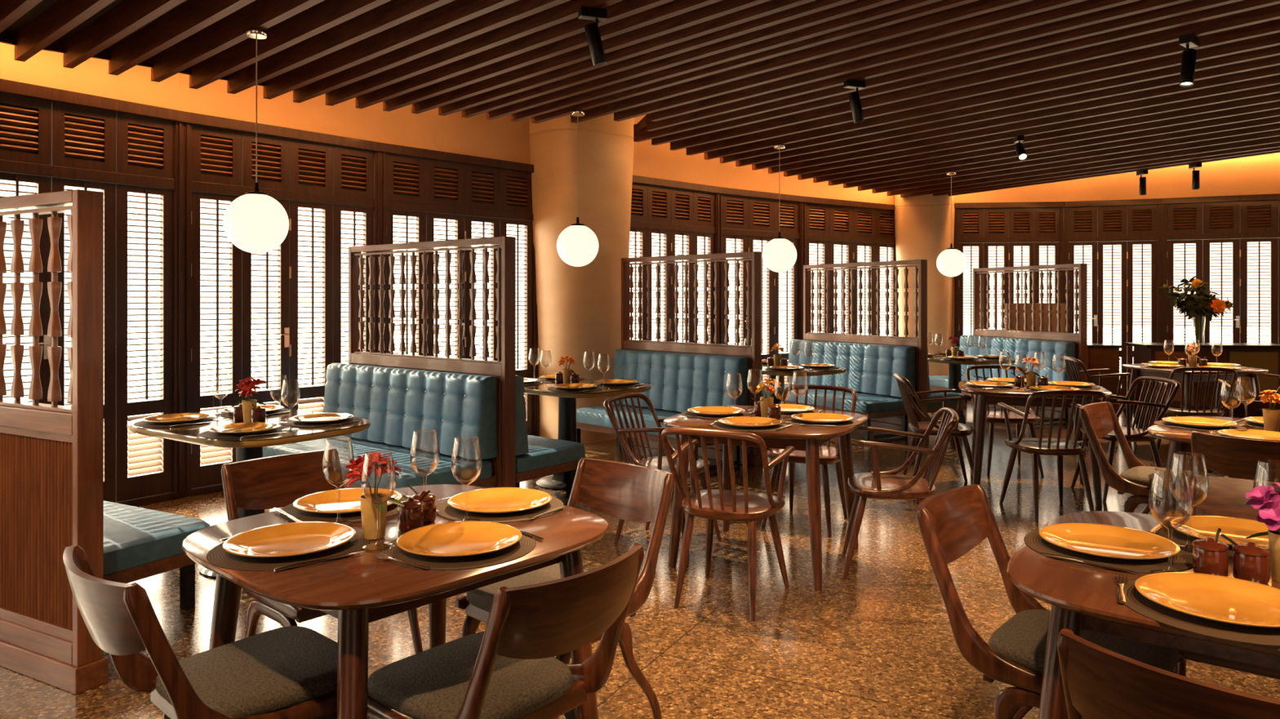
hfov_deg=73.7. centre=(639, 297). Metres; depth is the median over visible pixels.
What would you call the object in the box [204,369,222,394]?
bowl
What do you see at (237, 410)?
pot
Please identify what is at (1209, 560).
jar
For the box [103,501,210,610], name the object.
bench
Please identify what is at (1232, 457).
dining chair
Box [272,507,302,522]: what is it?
knife
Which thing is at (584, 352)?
wine glass
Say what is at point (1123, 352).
shutter
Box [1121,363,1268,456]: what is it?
dining table
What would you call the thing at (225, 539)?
fork
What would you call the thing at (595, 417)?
seat cushion
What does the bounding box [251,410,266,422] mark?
jar
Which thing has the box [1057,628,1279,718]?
dining chair
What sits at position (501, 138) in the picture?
wall
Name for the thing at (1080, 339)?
screen
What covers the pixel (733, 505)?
armchair
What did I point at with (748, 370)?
bowl
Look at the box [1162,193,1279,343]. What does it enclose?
window
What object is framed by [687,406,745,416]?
plate
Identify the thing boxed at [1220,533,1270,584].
pot
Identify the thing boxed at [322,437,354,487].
bowl
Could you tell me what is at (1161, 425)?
knife
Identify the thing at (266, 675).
dining chair
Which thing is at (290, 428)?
wine glass
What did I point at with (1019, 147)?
track spotlight
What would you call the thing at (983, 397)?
dining table
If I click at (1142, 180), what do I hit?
track spotlight
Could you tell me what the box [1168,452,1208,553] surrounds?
wine glass
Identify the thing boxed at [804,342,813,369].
wine glass
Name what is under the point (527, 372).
shutter
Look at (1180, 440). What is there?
dining table
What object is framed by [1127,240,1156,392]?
shutter
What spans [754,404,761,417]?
jar
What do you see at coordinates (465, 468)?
seat cushion
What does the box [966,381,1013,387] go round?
plate
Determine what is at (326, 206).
shutter
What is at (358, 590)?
dining table
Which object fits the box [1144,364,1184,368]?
plate
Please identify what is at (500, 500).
plate
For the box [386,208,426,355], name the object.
shutter
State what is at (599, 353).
bowl
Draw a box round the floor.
[0,400,1279,718]
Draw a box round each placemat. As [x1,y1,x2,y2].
[133,417,217,427]
[199,426,287,439]
[206,529,369,571]
[215,408,291,417]
[280,495,408,523]
[281,417,360,426]
[381,533,536,570]
[435,496,564,523]
[524,381,543,386]
[537,377,585,382]
[546,386,602,391]
[592,382,642,386]
[680,411,751,419]
[711,422,789,431]
[751,409,821,416]
[764,368,806,371]
[784,417,860,426]
[800,365,839,368]
[942,358,980,360]
[960,384,1018,390]
[977,356,1010,359]
[1022,388,1039,392]
[1023,529,1192,573]
[1048,383,1100,389]
[1115,578,1279,646]
[1140,365,1179,369]
[1154,420,1246,431]
[1155,521,1270,560]
[1212,432,1231,437]
[1235,420,1264,429]
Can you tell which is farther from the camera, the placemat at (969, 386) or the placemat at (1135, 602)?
the placemat at (969, 386)
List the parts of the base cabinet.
door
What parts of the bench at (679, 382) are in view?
leg, leg, seat frame, backrest, foot rail, leg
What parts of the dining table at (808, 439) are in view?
leg, leg, leg, leg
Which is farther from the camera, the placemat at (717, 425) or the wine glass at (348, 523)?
the placemat at (717, 425)
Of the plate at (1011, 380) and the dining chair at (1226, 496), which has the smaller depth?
the dining chair at (1226, 496)
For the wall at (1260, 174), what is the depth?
11.18 m
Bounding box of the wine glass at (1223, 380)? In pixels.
[1220,380,1241,429]
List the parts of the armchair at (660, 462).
leg, arm, leg, frame, arm, seat, leg, leg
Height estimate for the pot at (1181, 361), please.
0.101 m
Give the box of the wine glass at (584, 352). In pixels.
[583,351,595,384]
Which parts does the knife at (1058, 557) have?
handle, blade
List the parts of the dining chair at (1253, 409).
frame, backrest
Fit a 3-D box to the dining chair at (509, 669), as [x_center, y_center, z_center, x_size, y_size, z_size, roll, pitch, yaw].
[-0.350,0.997,2.074,0.659,0.813,0.486,0,0,41]
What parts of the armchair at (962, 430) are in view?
leg, leg, frame, arm, seat, arm, leg, leg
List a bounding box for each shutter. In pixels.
[0,172,51,404]
[51,177,115,502]
[115,183,173,502]
[191,191,241,488]
[241,199,288,408]
[288,200,333,413]
[333,204,373,363]
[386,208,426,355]
[426,212,464,358]
[464,215,500,360]
[500,218,533,435]
[630,226,647,340]
[647,228,671,341]
[671,230,693,342]
[693,231,714,343]
[722,234,747,345]
[747,235,773,385]
[773,238,798,359]
[805,239,829,333]
[829,240,853,333]
[853,242,875,335]
[875,243,896,336]
[959,243,983,395]
[983,242,1008,329]
[1008,242,1034,303]
[1034,242,1059,303]
[1068,241,1097,343]
[1097,240,1127,397]
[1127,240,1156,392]
[1167,239,1202,342]
[1202,238,1239,342]
[1240,237,1278,343]
[1278,237,1279,343]
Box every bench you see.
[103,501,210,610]
[262,363,496,489]
[515,375,585,499]
[576,349,747,475]
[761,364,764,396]
[762,339,915,440]
[927,350,966,413]
[928,335,1075,424]
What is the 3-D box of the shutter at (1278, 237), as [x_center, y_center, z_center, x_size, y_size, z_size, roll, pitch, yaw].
[8.176,0.297,10.612,0.395,2.101,0.045,0,0,25]
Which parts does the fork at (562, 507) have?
handle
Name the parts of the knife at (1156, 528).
blade, handle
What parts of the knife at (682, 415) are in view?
handle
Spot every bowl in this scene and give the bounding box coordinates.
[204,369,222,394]
[211,373,230,399]
[270,374,288,402]
[280,379,300,407]
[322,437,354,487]
[360,451,395,506]
[409,430,439,476]
[451,436,481,485]
[597,353,609,372]
[725,373,742,398]
[746,369,762,394]
[773,375,791,401]
[1015,354,1028,373]
[1148,467,1192,529]
[1168,452,1208,507]
[1220,380,1241,409]
[1235,377,1256,404]
[1253,460,1260,488]
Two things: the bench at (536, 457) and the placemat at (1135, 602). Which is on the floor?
the bench at (536, 457)
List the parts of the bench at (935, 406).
backrest, seat frame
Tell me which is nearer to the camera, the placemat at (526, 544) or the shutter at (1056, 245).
the placemat at (526, 544)
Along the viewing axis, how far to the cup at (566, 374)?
6.42 m
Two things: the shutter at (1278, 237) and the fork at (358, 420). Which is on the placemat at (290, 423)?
the fork at (358, 420)
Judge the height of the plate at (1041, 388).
0.022 m
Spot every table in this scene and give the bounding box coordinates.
[126,408,370,577]
[182,484,608,718]
[524,377,651,489]
[662,405,867,591]
[761,363,846,449]
[927,355,1017,427]
[958,380,1111,506]
[1007,511,1279,718]
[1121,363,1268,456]
[1146,416,1279,517]
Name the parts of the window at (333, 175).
louver panel, louver panel, vent panel, tilt rod, louver panel, vent panel, louver panel, tilt rod, door handle, louver panel, vent panel, louver panel, tilt rod, louver panel, vent panel, louver panel, tilt rod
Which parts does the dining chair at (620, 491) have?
leg, frame, seat, seat rail, leg, backrest, leg, frame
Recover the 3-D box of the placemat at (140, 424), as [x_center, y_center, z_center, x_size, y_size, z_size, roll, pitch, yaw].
[-2.427,0.649,4.475,0.394,0.002,0.394,0,0,34]
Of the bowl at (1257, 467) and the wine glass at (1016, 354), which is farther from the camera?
the wine glass at (1016, 354)
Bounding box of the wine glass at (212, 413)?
[204,369,222,414]
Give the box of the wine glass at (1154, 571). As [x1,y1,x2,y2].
[1148,467,1192,573]
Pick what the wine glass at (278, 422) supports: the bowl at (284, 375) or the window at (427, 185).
the bowl at (284, 375)
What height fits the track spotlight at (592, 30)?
0.267 m
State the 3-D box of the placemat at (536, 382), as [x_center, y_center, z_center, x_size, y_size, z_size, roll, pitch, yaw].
[-0.924,0.649,6.498,0.394,0.002,0.394,0,0,42]
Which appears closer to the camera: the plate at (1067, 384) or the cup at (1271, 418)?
the cup at (1271, 418)
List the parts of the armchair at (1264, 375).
arm, frame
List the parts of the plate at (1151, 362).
dish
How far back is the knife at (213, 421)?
4.33 m
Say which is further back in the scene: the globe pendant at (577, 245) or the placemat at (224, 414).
the globe pendant at (577, 245)
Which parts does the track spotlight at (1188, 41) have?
arm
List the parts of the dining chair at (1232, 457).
frame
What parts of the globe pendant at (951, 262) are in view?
globe, cord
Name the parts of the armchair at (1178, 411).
leg, seat, frame, arm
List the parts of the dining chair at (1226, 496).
leg, leg, frame, seat rail, backrest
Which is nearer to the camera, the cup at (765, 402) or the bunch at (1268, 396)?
the bunch at (1268, 396)
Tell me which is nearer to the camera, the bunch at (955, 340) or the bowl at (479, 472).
the bowl at (479, 472)
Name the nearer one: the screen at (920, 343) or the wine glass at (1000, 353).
the wine glass at (1000, 353)
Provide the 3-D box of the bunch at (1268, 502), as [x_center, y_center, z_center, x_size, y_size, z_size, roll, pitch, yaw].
[1.478,0.523,1.950,0.138,0.190,0.160,0,0,-21]
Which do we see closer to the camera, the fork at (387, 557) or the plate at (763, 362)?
the fork at (387, 557)
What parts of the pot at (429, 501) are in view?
lid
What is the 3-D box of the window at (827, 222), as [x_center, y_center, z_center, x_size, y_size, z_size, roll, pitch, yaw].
[2.867,0.050,11.514,1.962,2.700,0.130,0,0,-35]
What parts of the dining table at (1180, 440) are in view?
leg, leg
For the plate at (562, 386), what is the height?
0.022 m
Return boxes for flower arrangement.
[1158,275,1233,342]
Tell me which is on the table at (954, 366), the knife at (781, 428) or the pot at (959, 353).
the pot at (959, 353)
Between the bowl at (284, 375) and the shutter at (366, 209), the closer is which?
the bowl at (284, 375)
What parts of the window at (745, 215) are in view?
louver panel, louver panel, vent panel, tilt rod, vent panel, louver panel, louver panel, tilt rod, louver panel, vent panel, louver panel, tilt rod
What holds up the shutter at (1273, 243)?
attached to the window at (1239, 220)
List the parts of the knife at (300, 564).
handle, blade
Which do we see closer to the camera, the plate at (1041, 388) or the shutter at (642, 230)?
the plate at (1041, 388)
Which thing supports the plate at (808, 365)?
on the placemat at (805, 367)
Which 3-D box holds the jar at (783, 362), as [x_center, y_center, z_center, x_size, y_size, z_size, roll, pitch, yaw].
[1.351,0.618,8.015,0.071,0.064,0.071,0,0,42]
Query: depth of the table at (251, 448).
4.23 m
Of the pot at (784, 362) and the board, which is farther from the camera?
the board
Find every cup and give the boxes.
[241,400,257,422]
[360,493,387,539]
[562,368,572,383]
[760,396,773,417]
[773,354,781,365]
[951,346,958,355]
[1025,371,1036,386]
[1187,355,1196,367]
[1262,408,1279,431]
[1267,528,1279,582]
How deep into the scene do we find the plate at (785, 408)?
4.91 m
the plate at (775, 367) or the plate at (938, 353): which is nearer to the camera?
the plate at (775, 367)
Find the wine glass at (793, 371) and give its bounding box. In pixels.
[791,371,808,396]
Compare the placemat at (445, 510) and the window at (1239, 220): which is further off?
the window at (1239, 220)
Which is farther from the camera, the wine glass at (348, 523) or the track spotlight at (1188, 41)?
the track spotlight at (1188, 41)
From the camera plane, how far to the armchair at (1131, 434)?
5.96 m
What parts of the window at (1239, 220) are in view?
louver panel, vent panel, louver panel, tilt rod, louver panel, vent panel, louver panel, tilt rod, door handle, louver panel, vent panel, louver panel, tilt rod, vent panel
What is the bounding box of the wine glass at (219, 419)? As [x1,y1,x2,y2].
[211,373,230,420]
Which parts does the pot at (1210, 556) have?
lid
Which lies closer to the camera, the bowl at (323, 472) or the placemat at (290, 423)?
the bowl at (323, 472)
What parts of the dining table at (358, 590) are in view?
leg, leg, leg, leg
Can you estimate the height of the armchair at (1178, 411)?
0.834 m
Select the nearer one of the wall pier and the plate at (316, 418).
the plate at (316, 418)
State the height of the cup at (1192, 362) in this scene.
0.111 m
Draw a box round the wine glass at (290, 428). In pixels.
[280,379,300,431]
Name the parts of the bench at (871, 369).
seat frame, backrest, leg, foot rail, leg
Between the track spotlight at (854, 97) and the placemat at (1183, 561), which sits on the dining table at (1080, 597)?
the placemat at (1183, 561)
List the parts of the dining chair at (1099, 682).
frame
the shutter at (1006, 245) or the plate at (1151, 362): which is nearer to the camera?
the plate at (1151, 362)
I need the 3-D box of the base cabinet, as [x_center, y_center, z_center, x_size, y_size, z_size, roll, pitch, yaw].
[5.420,0.975,10.100,0.380,0.850,0.440,0,0,12]
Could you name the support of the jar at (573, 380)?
on the pot at (574, 378)
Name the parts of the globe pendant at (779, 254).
cord, globe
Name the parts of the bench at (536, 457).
leg, backrest, seat frame, leg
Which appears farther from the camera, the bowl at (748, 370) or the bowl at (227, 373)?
the bowl at (748, 370)
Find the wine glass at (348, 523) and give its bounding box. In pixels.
[322,437,354,526]
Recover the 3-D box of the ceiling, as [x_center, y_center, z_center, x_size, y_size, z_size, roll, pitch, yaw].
[3.760,-1.455,2.801,12.874,0.150,13.300,0,0,-43]
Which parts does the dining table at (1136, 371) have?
leg, leg, leg, leg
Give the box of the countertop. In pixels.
[1124,342,1279,348]
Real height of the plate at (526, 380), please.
0.022 m
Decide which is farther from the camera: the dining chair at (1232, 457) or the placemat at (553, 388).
the placemat at (553, 388)
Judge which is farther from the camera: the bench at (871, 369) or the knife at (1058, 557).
the bench at (871, 369)
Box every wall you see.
[0,42,955,204]
[955,152,1279,202]
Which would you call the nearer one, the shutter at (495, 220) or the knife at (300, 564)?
the knife at (300, 564)
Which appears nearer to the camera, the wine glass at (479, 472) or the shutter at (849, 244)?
the wine glass at (479, 472)
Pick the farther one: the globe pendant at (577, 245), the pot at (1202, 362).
the pot at (1202, 362)
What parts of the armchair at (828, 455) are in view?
leg, leg, seat, frame, leg, leg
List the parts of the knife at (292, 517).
handle, blade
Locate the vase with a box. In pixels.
[1191,315,1205,344]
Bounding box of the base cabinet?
[1087,343,1121,418]
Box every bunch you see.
[231,376,267,406]
[344,451,404,512]
[558,355,576,373]
[755,378,781,404]
[770,343,784,358]
[947,336,959,350]
[1022,357,1039,376]
[1186,343,1201,359]
[1245,483,1279,538]
[1257,390,1279,410]
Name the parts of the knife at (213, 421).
handle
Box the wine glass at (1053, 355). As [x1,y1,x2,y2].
[1052,355,1065,373]
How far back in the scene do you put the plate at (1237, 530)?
2.36 m
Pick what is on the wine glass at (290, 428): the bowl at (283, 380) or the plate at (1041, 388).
the bowl at (283, 380)
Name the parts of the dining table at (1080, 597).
leg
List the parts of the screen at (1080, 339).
post, rail, rail, bead rail, bead rail, bead rail, rail, fluted panel, post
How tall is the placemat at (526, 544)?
0.002 m
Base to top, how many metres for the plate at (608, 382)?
0.022 m
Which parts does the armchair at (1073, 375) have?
leg, frame, arm, arm, seat, leg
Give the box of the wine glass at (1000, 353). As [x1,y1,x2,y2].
[999,352,1011,370]
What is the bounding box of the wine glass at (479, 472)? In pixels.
[451,436,481,522]
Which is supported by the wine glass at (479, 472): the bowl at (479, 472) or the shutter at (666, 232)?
the bowl at (479, 472)
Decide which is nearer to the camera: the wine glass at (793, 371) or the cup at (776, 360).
the wine glass at (793, 371)
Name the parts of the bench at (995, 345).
seat frame, backrest, foot rail, leg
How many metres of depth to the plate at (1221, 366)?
7.79 m
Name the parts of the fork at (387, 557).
handle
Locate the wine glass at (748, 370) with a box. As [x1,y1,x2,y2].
[746,369,762,413]
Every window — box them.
[0,78,185,506]
[183,111,382,497]
[380,142,538,436]
[629,174,720,343]
[719,186,804,385]
[803,196,898,336]
[954,201,1065,399]
[1064,198,1162,397]
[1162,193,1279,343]
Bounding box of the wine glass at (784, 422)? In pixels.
[773,375,791,423]
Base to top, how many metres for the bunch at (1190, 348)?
0.193 m
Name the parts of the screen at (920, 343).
post, rail, rail, bead rail, bead rail, bead rail, rail, fluted panel, post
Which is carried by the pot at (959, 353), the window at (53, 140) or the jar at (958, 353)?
the jar at (958, 353)
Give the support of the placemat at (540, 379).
on the table at (566, 400)
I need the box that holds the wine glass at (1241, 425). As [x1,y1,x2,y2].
[1235,377,1256,426]
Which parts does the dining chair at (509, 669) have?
frame, seat, seat rail, backrest, leg, frame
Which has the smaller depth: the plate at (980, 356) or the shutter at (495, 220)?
the shutter at (495, 220)
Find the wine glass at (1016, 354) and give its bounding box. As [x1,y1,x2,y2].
[1015,354,1028,389]
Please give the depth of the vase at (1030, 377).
6.19 m
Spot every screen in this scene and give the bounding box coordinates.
[0,189,108,694]
[348,235,515,488]
[621,251,763,466]
[803,259,928,436]
[971,263,1087,421]
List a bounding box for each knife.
[169,421,215,426]
[240,431,285,438]
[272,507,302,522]
[273,551,365,572]
[517,528,543,540]
[681,414,714,418]
[775,424,792,431]
[982,387,1013,389]
[1039,552,1142,573]
[1149,516,1170,533]
[1160,425,1209,431]
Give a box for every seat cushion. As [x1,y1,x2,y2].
[103,501,210,575]
[262,435,492,489]
[515,435,585,472]
[576,404,682,438]
[762,383,912,413]
[927,390,964,407]
[928,374,988,387]
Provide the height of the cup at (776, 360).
0.111 m
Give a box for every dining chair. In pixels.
[62,544,337,718]
[221,448,422,705]
[367,542,644,718]
[454,457,674,718]
[915,484,1185,718]
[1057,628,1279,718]
[1079,401,1218,515]
[1172,474,1279,679]
[1191,431,1279,482]
[1224,399,1279,483]
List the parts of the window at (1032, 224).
louver panel, louver panel, vent panel, tilt rod, louver panel, vent panel, louver panel, tilt rod, louver panel, vent panel, louver panel, tilt rod, vent panel, louver panel, louver panel, tilt rod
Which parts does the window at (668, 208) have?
tilt rod, louver panel, louver panel, vent panel, louver panel, vent panel, louver panel, tilt rod, door handle, vent panel, louver panel, louver panel, tilt rod, louver panel, vent panel, louver panel, tilt rod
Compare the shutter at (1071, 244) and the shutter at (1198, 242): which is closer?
the shutter at (1198, 242)
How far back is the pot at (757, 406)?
4.66 m
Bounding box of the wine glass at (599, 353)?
[597,353,609,388]
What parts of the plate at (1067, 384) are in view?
dish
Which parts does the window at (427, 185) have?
louver panel, louver panel, vent panel, tilt rod, vent panel, louver panel, louver panel, tilt rod, door handle, vent panel, louver panel, louver panel, tilt rod, vent panel, louver panel, louver panel, tilt rod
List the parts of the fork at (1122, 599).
handle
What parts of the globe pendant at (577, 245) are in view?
globe, cord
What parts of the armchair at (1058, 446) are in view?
leg, arm, leg, seat, frame, leg, arm, leg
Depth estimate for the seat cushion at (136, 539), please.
3.68 m
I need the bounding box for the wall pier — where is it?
[951,247,954,346]
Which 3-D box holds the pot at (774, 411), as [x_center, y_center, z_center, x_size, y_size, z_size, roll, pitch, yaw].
[0.720,0.600,4.534,0.085,0.101,0.071,0,0,-4]
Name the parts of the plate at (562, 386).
dish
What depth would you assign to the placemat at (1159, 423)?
4.25 m
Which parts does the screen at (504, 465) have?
post, rail, rail, bead rail, bead rail, bead rail, fluted panel, post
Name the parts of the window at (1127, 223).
vent panel, louver panel, louver panel, tilt rod, door handle, louver panel, vent panel, louver panel, tilt rod, louver panel, tilt rod, louver panel, vent panel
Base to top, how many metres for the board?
1.330 m
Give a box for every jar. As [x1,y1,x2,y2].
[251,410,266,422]
[397,506,423,532]
[422,499,435,524]
[569,376,579,383]
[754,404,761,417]
[767,408,781,420]
[779,360,787,365]
[956,351,964,355]
[1013,377,1024,386]
[1037,378,1048,386]
[1177,360,1186,367]
[1192,546,1228,577]
[1198,360,1207,366]
[1232,551,1270,584]
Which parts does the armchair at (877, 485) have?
leg, leg, arm, seat, arm, frame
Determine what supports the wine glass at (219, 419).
on the table at (251, 448)
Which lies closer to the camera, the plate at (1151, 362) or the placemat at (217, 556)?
the placemat at (217, 556)
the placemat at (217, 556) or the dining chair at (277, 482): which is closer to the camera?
the placemat at (217, 556)
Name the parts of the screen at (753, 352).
post, rail, rail, bead rail, bead rail, bead rail, rail, fluted panel, post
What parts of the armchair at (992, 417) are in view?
leg, frame, seat, leg, leg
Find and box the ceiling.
[0,0,1279,197]
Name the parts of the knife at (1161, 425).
handle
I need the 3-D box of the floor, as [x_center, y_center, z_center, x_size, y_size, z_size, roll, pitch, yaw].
[3.019,1.460,3.771,19.582,0.120,17.016,0,0,0]
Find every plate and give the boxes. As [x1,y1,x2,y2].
[142,413,211,423]
[207,422,279,435]
[222,404,284,413]
[222,521,355,557]
[288,413,353,423]
[293,488,401,514]
[396,521,521,556]
[447,487,551,513]
[523,377,539,383]
[540,374,580,379]
[552,383,597,390]
[595,379,637,385]
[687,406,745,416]
[718,416,782,427]
[761,360,767,364]
[768,365,804,370]
[775,404,814,413]
[791,413,853,423]
[800,363,835,368]
[933,351,946,355]
[946,355,977,359]
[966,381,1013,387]
[975,355,1007,358]
[986,377,1026,383]
[1029,385,1079,391]
[1039,523,1180,559]
[1048,381,1094,387]
[1134,572,1279,627]
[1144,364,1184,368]
[1148,360,1177,364]
[1162,416,1237,428]
[1169,515,1269,549]
[1198,365,1240,369]
[1207,363,1240,366]
[1217,429,1279,441]
[1244,416,1263,425]
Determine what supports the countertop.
on the console
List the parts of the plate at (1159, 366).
dish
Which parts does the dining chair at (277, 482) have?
leg, frame, backrest, leg, seat rail, frame, leg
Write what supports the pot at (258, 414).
on the table at (251, 448)
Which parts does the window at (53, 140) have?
tilt rod, louver panel, louver panel, vent panel, door handle, louver panel, vent panel, louver panel, tilt rod, vent panel, louver panel, louver panel, tilt rod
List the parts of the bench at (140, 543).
seat frame, leg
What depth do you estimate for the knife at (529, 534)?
2.31 m
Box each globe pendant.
[222,28,288,253]
[556,110,598,266]
[762,144,796,272]
[936,171,966,276]
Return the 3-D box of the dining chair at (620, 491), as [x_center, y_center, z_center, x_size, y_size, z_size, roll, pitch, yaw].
[-0.237,0.997,2.809,0.486,0.813,0.659,0,0,42]
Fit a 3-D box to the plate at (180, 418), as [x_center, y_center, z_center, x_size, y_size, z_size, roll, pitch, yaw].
[-2.427,0.636,4.475,0.320,0.022,0.320,0,0,34]
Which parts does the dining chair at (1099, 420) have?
backrest, frame, frame, leg, leg, seat, leg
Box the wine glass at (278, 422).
[270,374,288,423]
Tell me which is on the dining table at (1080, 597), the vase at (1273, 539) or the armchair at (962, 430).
the vase at (1273, 539)
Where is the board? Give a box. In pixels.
[1004,303,1065,333]
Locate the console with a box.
[1124,342,1279,427]
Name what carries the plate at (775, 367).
on the placemat at (767, 369)
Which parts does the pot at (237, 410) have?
lid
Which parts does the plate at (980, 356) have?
dish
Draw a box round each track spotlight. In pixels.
[577,5,607,66]
[843,79,865,123]
[1013,135,1026,159]
[1136,169,1148,195]
[1178,33,1199,87]
[1188,162,1201,189]
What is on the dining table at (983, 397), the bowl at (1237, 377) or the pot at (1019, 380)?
the pot at (1019, 380)
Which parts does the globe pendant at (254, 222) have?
globe, cord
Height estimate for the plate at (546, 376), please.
0.022 m
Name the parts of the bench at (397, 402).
backrest, seat frame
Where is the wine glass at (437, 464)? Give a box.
[409,430,439,513]
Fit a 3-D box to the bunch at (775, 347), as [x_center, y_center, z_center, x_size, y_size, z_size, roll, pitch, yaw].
[1.301,0.524,8.083,0.121,0.188,0.148,0,0,27]
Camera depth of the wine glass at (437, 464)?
2.57 m
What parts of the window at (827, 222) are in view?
louver panel, louver panel, vent panel, tilt rod, vent panel, louver panel, louver panel, tilt rod, louver panel, vent panel, louver panel, tilt rod, vent panel, louver panel, louver panel, tilt rod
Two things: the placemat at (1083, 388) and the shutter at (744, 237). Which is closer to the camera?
the placemat at (1083, 388)
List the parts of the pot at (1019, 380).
lid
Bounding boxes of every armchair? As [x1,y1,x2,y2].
[603,392,721,558]
[661,426,795,621]
[761,384,856,537]
[841,407,959,580]
[893,373,973,482]
[965,364,1044,476]
[996,390,1106,521]
[1060,355,1137,447]
[1070,376,1180,502]
[1155,367,1237,450]
[1247,373,1279,401]
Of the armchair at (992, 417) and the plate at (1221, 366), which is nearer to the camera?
the armchair at (992, 417)
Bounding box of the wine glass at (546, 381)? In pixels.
[540,350,551,382]
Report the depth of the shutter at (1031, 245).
11.62 m
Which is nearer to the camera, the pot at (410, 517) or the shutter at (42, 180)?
the pot at (410, 517)
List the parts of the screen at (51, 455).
rail, rail, rail, fluted panel, bead rail, bead rail, bead rail, bead rail, post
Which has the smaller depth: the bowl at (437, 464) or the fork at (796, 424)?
the bowl at (437, 464)
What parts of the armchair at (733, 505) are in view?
leg, arm, leg, frame, seat, leg, leg, arm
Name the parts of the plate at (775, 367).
dish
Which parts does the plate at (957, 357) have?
dish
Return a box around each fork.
[218,522,285,541]
[266,411,289,415]
[331,419,360,425]
[370,551,430,568]
[517,506,564,520]
[795,423,835,426]
[1115,573,1127,603]
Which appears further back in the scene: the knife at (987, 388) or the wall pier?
the wall pier
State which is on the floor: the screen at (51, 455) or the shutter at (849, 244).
the screen at (51, 455)
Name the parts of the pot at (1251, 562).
lid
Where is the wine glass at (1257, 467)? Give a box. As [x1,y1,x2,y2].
[1253,460,1270,562]
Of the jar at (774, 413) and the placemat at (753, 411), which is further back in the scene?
the placemat at (753, 411)
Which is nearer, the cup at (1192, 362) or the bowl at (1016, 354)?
the bowl at (1016, 354)
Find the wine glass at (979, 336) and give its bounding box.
[977,336,986,359]
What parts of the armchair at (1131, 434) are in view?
leg, leg, arm, seat, leg, arm, frame, leg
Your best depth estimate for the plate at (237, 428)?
4.17 m
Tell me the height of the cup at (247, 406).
0.111 m
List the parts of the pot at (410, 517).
lid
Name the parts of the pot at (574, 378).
lid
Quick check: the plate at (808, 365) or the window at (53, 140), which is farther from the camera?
the plate at (808, 365)
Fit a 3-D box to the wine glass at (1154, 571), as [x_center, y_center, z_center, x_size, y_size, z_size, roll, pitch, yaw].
[1.237,0.525,1.990,0.087,0.246,0.087,0,0,37]
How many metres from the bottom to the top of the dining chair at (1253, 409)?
0.813 m
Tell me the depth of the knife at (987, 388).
6.03 m
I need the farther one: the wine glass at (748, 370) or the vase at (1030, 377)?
the vase at (1030, 377)
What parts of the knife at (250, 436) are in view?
handle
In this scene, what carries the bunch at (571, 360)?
in the cup at (566, 374)
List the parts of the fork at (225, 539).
handle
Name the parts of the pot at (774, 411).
lid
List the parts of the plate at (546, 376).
dish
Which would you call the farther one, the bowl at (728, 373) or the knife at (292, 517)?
the bowl at (728, 373)
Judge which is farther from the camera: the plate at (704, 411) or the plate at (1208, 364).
the plate at (1208, 364)
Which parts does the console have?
brown panel, olive panel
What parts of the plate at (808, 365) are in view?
dish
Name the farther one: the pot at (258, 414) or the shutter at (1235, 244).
the shutter at (1235, 244)
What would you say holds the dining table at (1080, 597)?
on the floor
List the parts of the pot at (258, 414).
lid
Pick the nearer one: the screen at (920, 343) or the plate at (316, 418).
the plate at (316, 418)
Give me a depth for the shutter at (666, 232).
9.41 m
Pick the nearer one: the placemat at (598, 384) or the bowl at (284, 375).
the bowl at (284, 375)
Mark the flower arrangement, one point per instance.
(1201, 304)
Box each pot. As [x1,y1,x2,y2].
[233,404,243,421]
[251,404,266,422]
[397,490,430,532]
[408,484,435,524]
[555,371,563,383]
[568,371,579,383]
[751,397,761,417]
[767,356,773,366]
[767,400,782,420]
[777,355,787,365]
[946,348,951,356]
[955,348,964,355]
[1010,372,1024,386]
[1037,373,1048,386]
[1174,355,1186,367]
[1192,528,1228,577]
[1198,356,1207,366]
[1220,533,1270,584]
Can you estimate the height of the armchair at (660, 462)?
0.834 m
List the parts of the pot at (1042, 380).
lid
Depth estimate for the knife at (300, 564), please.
2.07 m
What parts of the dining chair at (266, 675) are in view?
backrest, frame, seat rail, leg, frame, seat, leg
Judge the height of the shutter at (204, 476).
2.101 m
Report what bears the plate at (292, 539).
on the placemat at (217, 556)
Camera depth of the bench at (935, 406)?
8.82 m
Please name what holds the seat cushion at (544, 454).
on the bench at (536, 457)
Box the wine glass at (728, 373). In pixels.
[725,373,742,416]
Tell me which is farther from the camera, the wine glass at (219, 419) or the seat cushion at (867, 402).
the seat cushion at (867, 402)
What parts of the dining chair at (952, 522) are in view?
backrest, frame, seat rail, leg, leg, frame, seat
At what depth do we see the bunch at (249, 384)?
4.46 m
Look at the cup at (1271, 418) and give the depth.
4.09 m
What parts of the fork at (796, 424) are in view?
handle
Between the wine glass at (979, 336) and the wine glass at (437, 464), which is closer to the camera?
the wine glass at (437, 464)
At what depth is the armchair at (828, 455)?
5.36 m
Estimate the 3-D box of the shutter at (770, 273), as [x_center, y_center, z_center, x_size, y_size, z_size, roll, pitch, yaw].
[1.479,0.297,10.519,0.451,2.101,0.045,0,0,-38]

